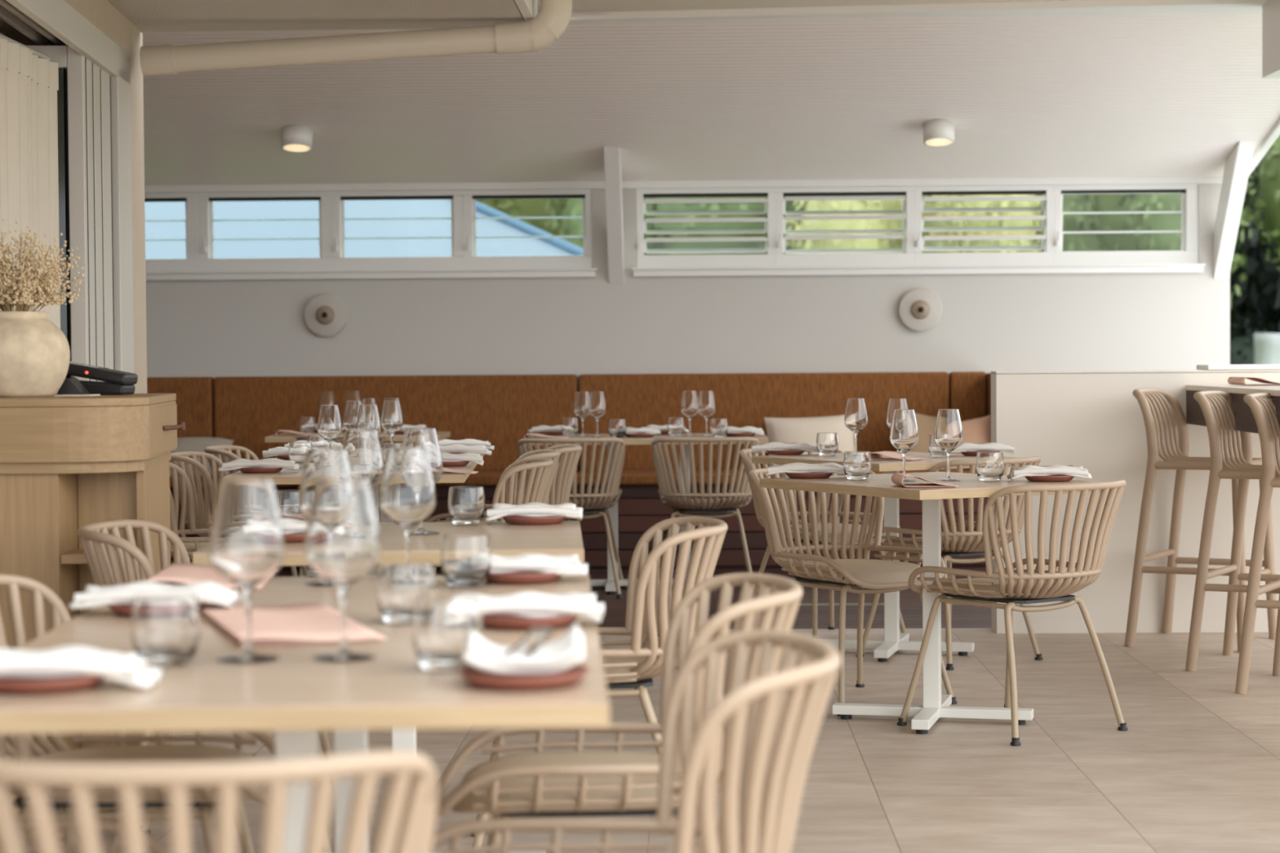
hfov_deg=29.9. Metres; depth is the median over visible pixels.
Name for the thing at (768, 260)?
window
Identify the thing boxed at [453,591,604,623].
folded napkin
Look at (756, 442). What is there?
fork
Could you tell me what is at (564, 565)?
folded napkin
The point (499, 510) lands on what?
folded napkin
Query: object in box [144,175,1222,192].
trim
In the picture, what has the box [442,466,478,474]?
menu
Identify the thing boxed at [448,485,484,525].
water tumbler
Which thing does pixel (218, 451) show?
slatted chair
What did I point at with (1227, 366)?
trim
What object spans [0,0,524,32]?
ceiling
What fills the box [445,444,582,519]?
slatted chair
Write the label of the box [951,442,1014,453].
folded napkin
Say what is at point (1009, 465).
fork
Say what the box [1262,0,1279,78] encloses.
trim
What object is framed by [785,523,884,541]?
seat cushion
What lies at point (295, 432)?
menu
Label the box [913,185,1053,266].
window
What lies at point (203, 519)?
slatted chair
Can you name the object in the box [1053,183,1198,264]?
window
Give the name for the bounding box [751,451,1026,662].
square table
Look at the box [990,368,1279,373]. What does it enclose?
trim
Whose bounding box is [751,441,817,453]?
folded napkin
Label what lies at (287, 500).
water tumbler
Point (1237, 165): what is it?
trim
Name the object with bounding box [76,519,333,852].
slatted chair
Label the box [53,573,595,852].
square table
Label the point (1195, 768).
floor
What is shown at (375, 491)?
square table
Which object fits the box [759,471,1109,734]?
square table
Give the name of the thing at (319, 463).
wine glass
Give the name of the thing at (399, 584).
water tumbler
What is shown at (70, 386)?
card stand
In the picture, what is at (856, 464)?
water tumbler
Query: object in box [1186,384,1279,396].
countertop
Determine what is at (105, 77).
door
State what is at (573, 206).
leafy tree
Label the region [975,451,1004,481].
water tumbler
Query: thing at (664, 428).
folded napkin
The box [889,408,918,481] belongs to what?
wine glass
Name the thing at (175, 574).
menu
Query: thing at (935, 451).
water tumbler
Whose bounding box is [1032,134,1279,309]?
leafy tree
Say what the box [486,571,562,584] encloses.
plate
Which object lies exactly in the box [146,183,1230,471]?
wall
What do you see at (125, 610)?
plate
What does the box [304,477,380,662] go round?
wine glass
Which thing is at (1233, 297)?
leafy tree
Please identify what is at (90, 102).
door
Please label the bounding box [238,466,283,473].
plate
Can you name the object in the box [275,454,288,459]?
plate
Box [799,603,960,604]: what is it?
trim
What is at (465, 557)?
water tumbler
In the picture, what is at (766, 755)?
slatted chair
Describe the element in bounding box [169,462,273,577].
slatted chair
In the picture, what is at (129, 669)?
folded napkin
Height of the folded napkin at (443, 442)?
0.049 m
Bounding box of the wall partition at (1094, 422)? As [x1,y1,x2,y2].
[991,372,1279,633]
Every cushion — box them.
[31,744,265,801]
[169,436,233,475]
[171,542,208,556]
[451,751,681,813]
[600,648,646,679]
[666,497,744,507]
[764,414,854,466]
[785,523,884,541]
[791,559,920,583]
[884,536,982,549]
[908,413,936,453]
[928,577,1064,595]
[938,414,991,470]
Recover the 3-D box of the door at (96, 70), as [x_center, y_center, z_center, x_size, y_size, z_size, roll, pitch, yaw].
[-2.220,-0.210,8.499,0.620,2.195,0.170,-1,2,-3]
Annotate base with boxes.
[273,567,991,629]
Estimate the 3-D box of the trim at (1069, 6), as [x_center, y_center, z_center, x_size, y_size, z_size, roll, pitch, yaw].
[1.262,-1.880,10.836,3.304,0.052,0.298,0,2,7]
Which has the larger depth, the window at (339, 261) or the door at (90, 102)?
the window at (339, 261)
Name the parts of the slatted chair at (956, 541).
leg, leg frame, seat rail, leg, leg, mounting plate, frame, leg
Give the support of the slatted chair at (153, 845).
on the floor
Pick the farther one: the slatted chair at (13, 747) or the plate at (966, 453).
the plate at (966, 453)
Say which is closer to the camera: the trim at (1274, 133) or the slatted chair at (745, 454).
the slatted chair at (745, 454)
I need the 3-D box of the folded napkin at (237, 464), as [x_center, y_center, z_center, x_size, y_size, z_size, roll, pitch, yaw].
[-1.311,0.132,8.260,0.266,0.046,0.108,0,2,-2]
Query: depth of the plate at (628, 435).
11.55 m
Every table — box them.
[0,623,609,852]
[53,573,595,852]
[192,520,584,852]
[222,464,471,484]
[265,431,450,577]
[275,457,477,576]
[379,448,484,522]
[525,433,768,594]
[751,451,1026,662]
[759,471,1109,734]
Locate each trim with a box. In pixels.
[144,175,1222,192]
[145,268,597,280]
[514,0,537,21]
[568,0,1266,22]
[603,146,623,284]
[631,263,1205,276]
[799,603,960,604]
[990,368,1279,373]
[1196,364,1279,369]
[1213,140,1255,279]
[1248,118,1279,176]
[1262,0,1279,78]
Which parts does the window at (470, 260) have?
handle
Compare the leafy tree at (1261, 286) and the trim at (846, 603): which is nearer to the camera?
the trim at (846, 603)
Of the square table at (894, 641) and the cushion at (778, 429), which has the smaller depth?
the square table at (894, 641)
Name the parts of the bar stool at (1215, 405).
leg, rail, leg, foot rail, seat frame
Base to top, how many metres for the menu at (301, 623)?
0.010 m
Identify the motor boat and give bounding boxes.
[1253,333,1279,372]
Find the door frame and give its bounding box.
[0,0,146,393]
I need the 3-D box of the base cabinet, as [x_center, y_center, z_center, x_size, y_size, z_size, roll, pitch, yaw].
[-1.891,0.450,6.133,1.420,1.050,0.862,0,2,1]
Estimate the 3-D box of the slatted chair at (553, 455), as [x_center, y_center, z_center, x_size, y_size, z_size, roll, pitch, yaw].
[-0.626,0.481,9.698,0.618,0.761,0.511,0,2,-2]
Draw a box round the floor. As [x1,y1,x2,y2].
[25,627,1279,852]
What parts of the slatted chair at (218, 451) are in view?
frame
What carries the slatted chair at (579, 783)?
on the floor
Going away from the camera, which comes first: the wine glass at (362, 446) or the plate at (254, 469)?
the wine glass at (362, 446)
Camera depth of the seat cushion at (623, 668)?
5.33 m
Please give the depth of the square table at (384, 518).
9.99 m
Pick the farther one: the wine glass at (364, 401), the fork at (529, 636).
the wine glass at (364, 401)
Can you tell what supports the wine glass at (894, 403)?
on the square table at (894, 641)
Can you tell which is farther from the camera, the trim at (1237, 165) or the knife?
the trim at (1237, 165)
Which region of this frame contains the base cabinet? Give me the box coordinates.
[0,393,185,838]
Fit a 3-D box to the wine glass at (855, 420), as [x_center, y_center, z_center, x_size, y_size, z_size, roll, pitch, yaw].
[0.841,0.001,9.345,0.090,0.220,0.090,0,2,1]
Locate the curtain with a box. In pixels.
[0,33,60,393]
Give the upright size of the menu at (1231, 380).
0.032 m
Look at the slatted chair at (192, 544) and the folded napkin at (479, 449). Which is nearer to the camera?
the slatted chair at (192, 544)
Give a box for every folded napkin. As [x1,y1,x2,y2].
[0,645,161,690]
[69,581,239,609]
[217,457,299,471]
[262,446,315,457]
[280,517,307,534]
[284,440,342,448]
[382,424,426,433]
[438,439,494,450]
[439,444,492,455]
[440,452,484,466]
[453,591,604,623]
[462,623,584,674]
[485,502,582,522]
[489,553,587,576]
[527,425,561,433]
[625,426,661,434]
[646,424,688,432]
[727,426,764,435]
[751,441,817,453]
[765,462,844,476]
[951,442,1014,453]
[1006,465,1092,480]
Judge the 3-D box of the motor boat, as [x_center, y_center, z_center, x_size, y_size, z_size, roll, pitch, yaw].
[11.019,-1.056,34.730,4.232,2.893,1.853,0,2,1]
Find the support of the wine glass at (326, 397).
on the square table at (442, 435)
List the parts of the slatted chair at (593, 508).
frame, seat rail, leg frame, mounting plate, leg, leg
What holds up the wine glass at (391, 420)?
on the square table at (375, 491)
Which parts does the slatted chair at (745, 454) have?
leg, frame, leg frame, mounting plate, leg, seat rail, leg, leg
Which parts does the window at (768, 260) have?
handle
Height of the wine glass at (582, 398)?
0.220 m
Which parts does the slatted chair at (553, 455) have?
seat rail, frame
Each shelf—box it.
[60,549,88,564]
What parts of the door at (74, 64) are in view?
pane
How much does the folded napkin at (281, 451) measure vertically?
0.048 m
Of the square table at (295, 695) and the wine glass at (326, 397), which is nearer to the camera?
the square table at (295, 695)
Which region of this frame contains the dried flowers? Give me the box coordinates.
[0,219,87,311]
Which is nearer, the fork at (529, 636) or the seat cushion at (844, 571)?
the fork at (529, 636)
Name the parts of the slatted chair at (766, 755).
seat rail, frame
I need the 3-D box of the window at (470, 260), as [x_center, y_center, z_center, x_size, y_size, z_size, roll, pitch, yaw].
[-0.629,-1.107,13.422,0.722,0.480,0.151,0,2,1]
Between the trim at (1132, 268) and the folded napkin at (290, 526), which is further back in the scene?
the trim at (1132, 268)
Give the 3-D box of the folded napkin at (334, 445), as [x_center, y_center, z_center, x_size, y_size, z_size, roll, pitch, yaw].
[-1.352,0.080,10.022,0.254,0.043,0.116,0,2,-2]
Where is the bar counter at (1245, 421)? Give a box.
[1186,384,1279,435]
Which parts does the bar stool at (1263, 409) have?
rail, foot rail, seat frame, leg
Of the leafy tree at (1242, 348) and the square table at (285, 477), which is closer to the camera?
the square table at (285, 477)
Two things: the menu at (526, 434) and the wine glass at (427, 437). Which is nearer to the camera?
the wine glass at (427, 437)
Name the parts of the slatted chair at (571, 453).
seat rail, frame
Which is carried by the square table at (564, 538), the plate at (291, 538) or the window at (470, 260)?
the plate at (291, 538)
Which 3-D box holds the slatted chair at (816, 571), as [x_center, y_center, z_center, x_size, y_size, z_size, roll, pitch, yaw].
[0.677,0.524,7.931,0.511,0.761,0.618,-1,2,-33]
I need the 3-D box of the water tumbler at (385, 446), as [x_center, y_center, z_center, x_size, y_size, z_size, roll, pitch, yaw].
[-0.874,0.103,8.530,0.086,0.089,0.086,0,2,1]
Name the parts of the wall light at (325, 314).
knob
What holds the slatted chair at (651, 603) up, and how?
on the floor
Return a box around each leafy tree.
[475,198,568,238]
[537,196,806,255]
[783,194,1044,253]
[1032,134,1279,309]
[1230,159,1279,336]
[1230,273,1272,338]
[1230,312,1279,364]
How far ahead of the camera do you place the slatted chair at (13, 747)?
4.19 m
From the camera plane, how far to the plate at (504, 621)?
3.42 m
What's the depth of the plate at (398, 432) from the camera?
12.28 m
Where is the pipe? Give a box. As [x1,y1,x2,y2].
[139,0,573,75]
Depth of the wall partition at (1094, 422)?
9.77 m
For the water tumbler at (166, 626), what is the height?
0.089 m
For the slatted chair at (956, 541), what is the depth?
8.78 m
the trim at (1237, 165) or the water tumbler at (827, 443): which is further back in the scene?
the trim at (1237, 165)
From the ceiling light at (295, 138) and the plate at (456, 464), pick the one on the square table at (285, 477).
the plate at (456, 464)
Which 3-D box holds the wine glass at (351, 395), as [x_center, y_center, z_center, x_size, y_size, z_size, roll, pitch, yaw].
[-1.490,-0.074,12.482,0.090,0.220,0.090,0,2,1]
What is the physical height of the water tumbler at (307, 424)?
0.089 m
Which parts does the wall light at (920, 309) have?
knob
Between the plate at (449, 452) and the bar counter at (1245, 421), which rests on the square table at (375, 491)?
the plate at (449, 452)
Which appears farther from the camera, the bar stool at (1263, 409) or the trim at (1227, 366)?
the trim at (1227, 366)
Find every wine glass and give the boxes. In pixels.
[208,478,285,663]
[298,448,352,586]
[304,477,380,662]
[317,404,342,448]
[318,391,335,411]
[342,400,361,430]
[342,429,383,536]
[345,391,360,400]
[356,404,381,435]
[360,398,376,404]
[379,446,435,560]
[380,400,403,442]
[382,397,399,408]
[401,427,442,534]
[573,391,590,436]
[587,391,606,437]
[680,391,697,436]
[697,391,715,436]
[844,398,867,450]
[886,398,907,455]
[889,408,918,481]
[933,408,963,481]
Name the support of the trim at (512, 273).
attached to the wall at (988, 323)
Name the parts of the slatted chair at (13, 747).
leg, frame, mounting plate, leg frame, seat, seat rail, leg, leg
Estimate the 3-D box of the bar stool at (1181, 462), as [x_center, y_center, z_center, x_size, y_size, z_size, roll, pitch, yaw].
[2.210,0.351,9.429,0.486,1.003,0.536,1,2,29]
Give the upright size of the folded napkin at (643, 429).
0.044 m
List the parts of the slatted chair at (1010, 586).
leg, seat, seat rail, leg frame, leg, mounting plate, leg, frame, leg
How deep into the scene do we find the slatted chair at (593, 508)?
11.31 m
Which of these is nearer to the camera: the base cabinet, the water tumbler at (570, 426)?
the base cabinet
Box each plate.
[0,675,106,694]
[106,603,207,617]
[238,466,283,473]
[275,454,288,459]
[284,533,306,542]
[394,430,404,434]
[442,461,469,466]
[448,452,471,453]
[458,663,589,691]
[480,613,578,630]
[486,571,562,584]
[502,515,566,524]
[536,431,563,435]
[625,433,655,437]
[657,431,669,435]
[726,432,755,436]
[766,449,804,455]
[785,472,833,478]
[960,450,999,456]
[1025,475,1074,481]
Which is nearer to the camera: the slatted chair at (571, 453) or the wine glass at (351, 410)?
the wine glass at (351, 410)
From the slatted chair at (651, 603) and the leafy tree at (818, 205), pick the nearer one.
the slatted chair at (651, 603)
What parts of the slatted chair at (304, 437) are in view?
leg, frame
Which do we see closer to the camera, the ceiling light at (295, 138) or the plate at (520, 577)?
the plate at (520, 577)
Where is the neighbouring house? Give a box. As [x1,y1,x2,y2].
[144,199,582,258]
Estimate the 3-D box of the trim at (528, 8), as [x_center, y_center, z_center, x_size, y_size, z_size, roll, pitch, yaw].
[-0.565,-1.624,3.443,0.035,0.466,11.950,0,2,1]
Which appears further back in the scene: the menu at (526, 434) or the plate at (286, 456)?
the menu at (526, 434)
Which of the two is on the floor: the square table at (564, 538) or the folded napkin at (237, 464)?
the square table at (564, 538)
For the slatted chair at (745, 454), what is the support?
on the floor
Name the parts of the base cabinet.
panel, panel, panel, drawer, leather pull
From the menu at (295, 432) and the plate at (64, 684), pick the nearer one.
the plate at (64, 684)
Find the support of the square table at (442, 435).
on the base
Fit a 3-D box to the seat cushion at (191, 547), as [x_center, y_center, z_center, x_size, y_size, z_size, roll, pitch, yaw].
[-1.540,0.464,8.909,0.432,0.053,0.384,0,2,-2]
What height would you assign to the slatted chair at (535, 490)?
0.761 m
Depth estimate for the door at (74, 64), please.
8.21 m
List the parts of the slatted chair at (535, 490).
leg frame, frame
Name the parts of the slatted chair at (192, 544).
frame, seat rail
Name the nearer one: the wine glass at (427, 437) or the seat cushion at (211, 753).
the seat cushion at (211, 753)
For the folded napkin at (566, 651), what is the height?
0.048 m
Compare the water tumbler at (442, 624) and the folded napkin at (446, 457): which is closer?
the water tumbler at (442, 624)
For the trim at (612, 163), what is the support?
attached to the wall at (988, 323)
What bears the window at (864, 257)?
in the wall at (988, 323)
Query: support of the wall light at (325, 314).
attached to the wall at (988, 323)
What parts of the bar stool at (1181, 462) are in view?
leg, rail, leg, foot rail, seat frame, leg, leg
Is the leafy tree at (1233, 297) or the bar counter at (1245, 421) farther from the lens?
the leafy tree at (1233, 297)
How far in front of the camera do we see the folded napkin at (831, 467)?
7.59 m
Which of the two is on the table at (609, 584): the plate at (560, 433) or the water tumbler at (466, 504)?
the plate at (560, 433)
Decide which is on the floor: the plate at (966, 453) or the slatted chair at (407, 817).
the slatted chair at (407, 817)
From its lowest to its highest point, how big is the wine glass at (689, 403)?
0.220 m
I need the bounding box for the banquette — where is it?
[146,371,992,570]
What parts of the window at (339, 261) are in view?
handle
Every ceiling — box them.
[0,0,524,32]
[0,0,1279,185]
[571,0,1067,12]
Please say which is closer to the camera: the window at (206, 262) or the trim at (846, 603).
the trim at (846, 603)
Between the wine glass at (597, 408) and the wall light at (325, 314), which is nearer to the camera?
the wine glass at (597, 408)
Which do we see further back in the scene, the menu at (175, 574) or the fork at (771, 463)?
the fork at (771, 463)
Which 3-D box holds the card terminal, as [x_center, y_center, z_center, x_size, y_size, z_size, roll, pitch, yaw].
[-1.424,-0.128,6.255,0.212,0.090,0.098,0,2,9]
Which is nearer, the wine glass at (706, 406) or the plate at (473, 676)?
the plate at (473, 676)
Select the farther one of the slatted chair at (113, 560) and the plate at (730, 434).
the plate at (730, 434)
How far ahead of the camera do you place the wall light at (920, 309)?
13.31 m
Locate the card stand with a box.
[53,377,100,395]
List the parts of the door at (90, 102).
pane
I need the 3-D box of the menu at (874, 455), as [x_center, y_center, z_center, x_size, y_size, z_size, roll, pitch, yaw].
[0.955,0.108,8.915,0.179,0.026,0.160,0,2,26]
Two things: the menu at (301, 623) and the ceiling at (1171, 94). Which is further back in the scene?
the ceiling at (1171, 94)
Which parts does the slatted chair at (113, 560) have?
leg, frame, leg, leg, leg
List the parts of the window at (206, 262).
handle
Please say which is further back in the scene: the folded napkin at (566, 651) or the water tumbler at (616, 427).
the water tumbler at (616, 427)
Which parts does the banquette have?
panel, panel, panel, panel, panel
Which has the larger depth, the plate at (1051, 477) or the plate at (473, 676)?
the plate at (1051, 477)
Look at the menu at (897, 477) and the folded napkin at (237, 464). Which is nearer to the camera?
the menu at (897, 477)
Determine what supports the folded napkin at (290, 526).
on the plate at (291, 538)
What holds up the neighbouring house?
on the ground
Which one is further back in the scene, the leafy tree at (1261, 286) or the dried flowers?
the leafy tree at (1261, 286)
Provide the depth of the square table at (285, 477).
8.02 m
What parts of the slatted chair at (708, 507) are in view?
leg, seat rail, frame, mounting plate, leg frame, leg, leg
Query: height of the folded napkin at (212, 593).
0.044 m
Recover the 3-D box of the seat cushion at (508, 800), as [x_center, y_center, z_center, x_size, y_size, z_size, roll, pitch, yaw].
[-0.097,0.597,4.001,0.432,0.053,0.384,0,2,-2]
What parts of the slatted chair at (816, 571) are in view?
frame, mounting plate, leg, leg frame, seat rail, leg, leg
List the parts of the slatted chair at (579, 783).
leg, leg, seat, seat rail, mounting plate, leg frame, frame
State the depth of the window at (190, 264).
13.45 m
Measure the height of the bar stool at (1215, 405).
1.003 m
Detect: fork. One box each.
[498,625,549,657]
[755,442,796,444]
[771,462,823,465]
[1008,465,1072,468]
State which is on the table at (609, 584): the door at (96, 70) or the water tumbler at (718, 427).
the water tumbler at (718, 427)
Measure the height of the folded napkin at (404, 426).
0.046 m
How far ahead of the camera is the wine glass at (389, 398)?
10.16 m
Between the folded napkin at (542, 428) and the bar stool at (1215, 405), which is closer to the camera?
the bar stool at (1215, 405)
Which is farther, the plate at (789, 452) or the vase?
the plate at (789, 452)
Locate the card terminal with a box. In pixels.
[57,360,137,395]
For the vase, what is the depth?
5.92 m
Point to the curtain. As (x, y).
(29, 82)
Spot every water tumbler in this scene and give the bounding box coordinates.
[131,592,199,667]
[275,489,306,520]
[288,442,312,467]
[299,417,315,433]
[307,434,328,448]
[376,560,435,624]
[382,442,402,464]
[412,595,481,671]
[440,533,491,587]
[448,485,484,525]
[561,417,578,435]
[608,418,626,437]
[666,417,684,435]
[710,418,728,437]
[816,432,838,456]
[843,450,871,479]
[928,433,946,457]
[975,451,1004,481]
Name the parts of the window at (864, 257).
handle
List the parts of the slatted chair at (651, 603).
leg, leg, leg frame, mounting plate, seat rail, leg, leg, frame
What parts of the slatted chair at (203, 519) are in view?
seat rail, frame, leg, leg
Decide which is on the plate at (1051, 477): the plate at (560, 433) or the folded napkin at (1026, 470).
the folded napkin at (1026, 470)
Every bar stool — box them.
[1124,387,1277,652]
[1185,390,1279,671]
[1235,392,1279,693]
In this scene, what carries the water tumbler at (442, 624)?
on the square table at (295, 695)
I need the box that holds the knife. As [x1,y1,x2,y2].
[521,627,555,657]
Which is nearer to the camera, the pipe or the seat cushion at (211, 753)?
the seat cushion at (211, 753)
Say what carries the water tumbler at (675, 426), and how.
on the table at (609, 584)
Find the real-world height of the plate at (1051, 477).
0.019 m
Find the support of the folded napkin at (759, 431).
on the plate at (730, 434)
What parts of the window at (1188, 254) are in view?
handle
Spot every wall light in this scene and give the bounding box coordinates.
[303,293,346,336]
[898,288,942,331]
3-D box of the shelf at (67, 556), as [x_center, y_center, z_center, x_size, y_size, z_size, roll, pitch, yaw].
[-1.302,0.314,5.800,0.153,0.023,0.166,0,2,1]
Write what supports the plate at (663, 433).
on the table at (609, 584)
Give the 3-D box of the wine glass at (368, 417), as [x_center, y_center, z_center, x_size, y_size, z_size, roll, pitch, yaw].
[-0.989,0.031,8.751,0.090,0.220,0.090,0,2,1]
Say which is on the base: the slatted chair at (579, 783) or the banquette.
the banquette
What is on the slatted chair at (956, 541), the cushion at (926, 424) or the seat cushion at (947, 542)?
the seat cushion at (947, 542)
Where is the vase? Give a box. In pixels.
[0,311,70,397]
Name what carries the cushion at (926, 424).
on the banquette
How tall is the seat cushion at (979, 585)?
0.053 m
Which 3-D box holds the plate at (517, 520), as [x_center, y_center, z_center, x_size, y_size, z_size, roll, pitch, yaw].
[-0.248,0.218,5.636,0.155,0.019,0.155,0,2,1]
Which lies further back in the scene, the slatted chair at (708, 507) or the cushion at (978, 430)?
the cushion at (978, 430)
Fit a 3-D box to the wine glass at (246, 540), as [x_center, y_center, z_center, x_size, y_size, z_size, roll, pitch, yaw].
[-0.509,0.186,3.110,0.098,0.234,0.098,0,2,1]
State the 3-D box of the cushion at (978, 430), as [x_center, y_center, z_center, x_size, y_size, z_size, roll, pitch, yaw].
[1.755,0.104,13.000,0.391,0.337,0.203,0,2,27]
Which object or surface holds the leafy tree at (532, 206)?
on the ground
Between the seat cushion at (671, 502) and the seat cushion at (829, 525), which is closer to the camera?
the seat cushion at (829, 525)
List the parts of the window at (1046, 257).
handle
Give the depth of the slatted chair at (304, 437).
12.03 m
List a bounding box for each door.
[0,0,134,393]
[26,44,90,381]
[63,57,97,381]
[93,62,105,382]
[101,69,114,369]
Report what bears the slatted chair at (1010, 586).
on the floor
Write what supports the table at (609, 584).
on the base
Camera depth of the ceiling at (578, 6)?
10.64 m
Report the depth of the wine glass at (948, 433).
7.37 m
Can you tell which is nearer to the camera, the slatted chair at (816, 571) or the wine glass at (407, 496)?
the wine glass at (407, 496)
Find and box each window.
[144,192,198,271]
[197,191,331,271]
[329,190,463,270]
[462,189,591,269]
[636,187,775,267]
[775,186,914,266]
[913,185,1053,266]
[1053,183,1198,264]
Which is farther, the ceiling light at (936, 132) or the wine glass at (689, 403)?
the ceiling light at (936, 132)
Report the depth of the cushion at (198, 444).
13.03 m
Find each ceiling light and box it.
[280,124,312,152]
[923,119,954,146]
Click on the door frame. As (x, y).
(101, 13)
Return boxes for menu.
[146,563,277,589]
[199,602,386,646]
[275,430,318,435]
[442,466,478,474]
[524,433,569,438]
[870,451,927,460]
[891,472,957,487]
[1227,377,1279,385]
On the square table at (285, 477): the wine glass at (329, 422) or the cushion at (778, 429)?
the wine glass at (329, 422)
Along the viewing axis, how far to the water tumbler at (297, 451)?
8.60 m
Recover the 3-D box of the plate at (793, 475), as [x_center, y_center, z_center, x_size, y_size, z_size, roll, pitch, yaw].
[0.539,0.154,7.643,0.155,0.019,0.155,0,2,1]
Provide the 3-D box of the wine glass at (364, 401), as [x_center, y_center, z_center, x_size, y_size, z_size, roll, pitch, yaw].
[-1.155,-0.009,10.175,0.090,0.220,0.090,0,2,1]
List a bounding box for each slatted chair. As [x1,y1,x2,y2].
[0,573,275,852]
[0,750,437,852]
[0,817,169,852]
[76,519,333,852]
[168,451,308,577]
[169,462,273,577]
[204,444,258,491]
[295,434,395,577]
[423,448,560,575]
[431,630,840,852]
[432,457,553,567]
[435,573,803,846]
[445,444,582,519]
[470,515,728,847]
[517,437,626,599]
[651,436,759,576]
[739,448,910,640]
[748,467,956,716]
[856,456,1042,670]
[897,480,1128,746]

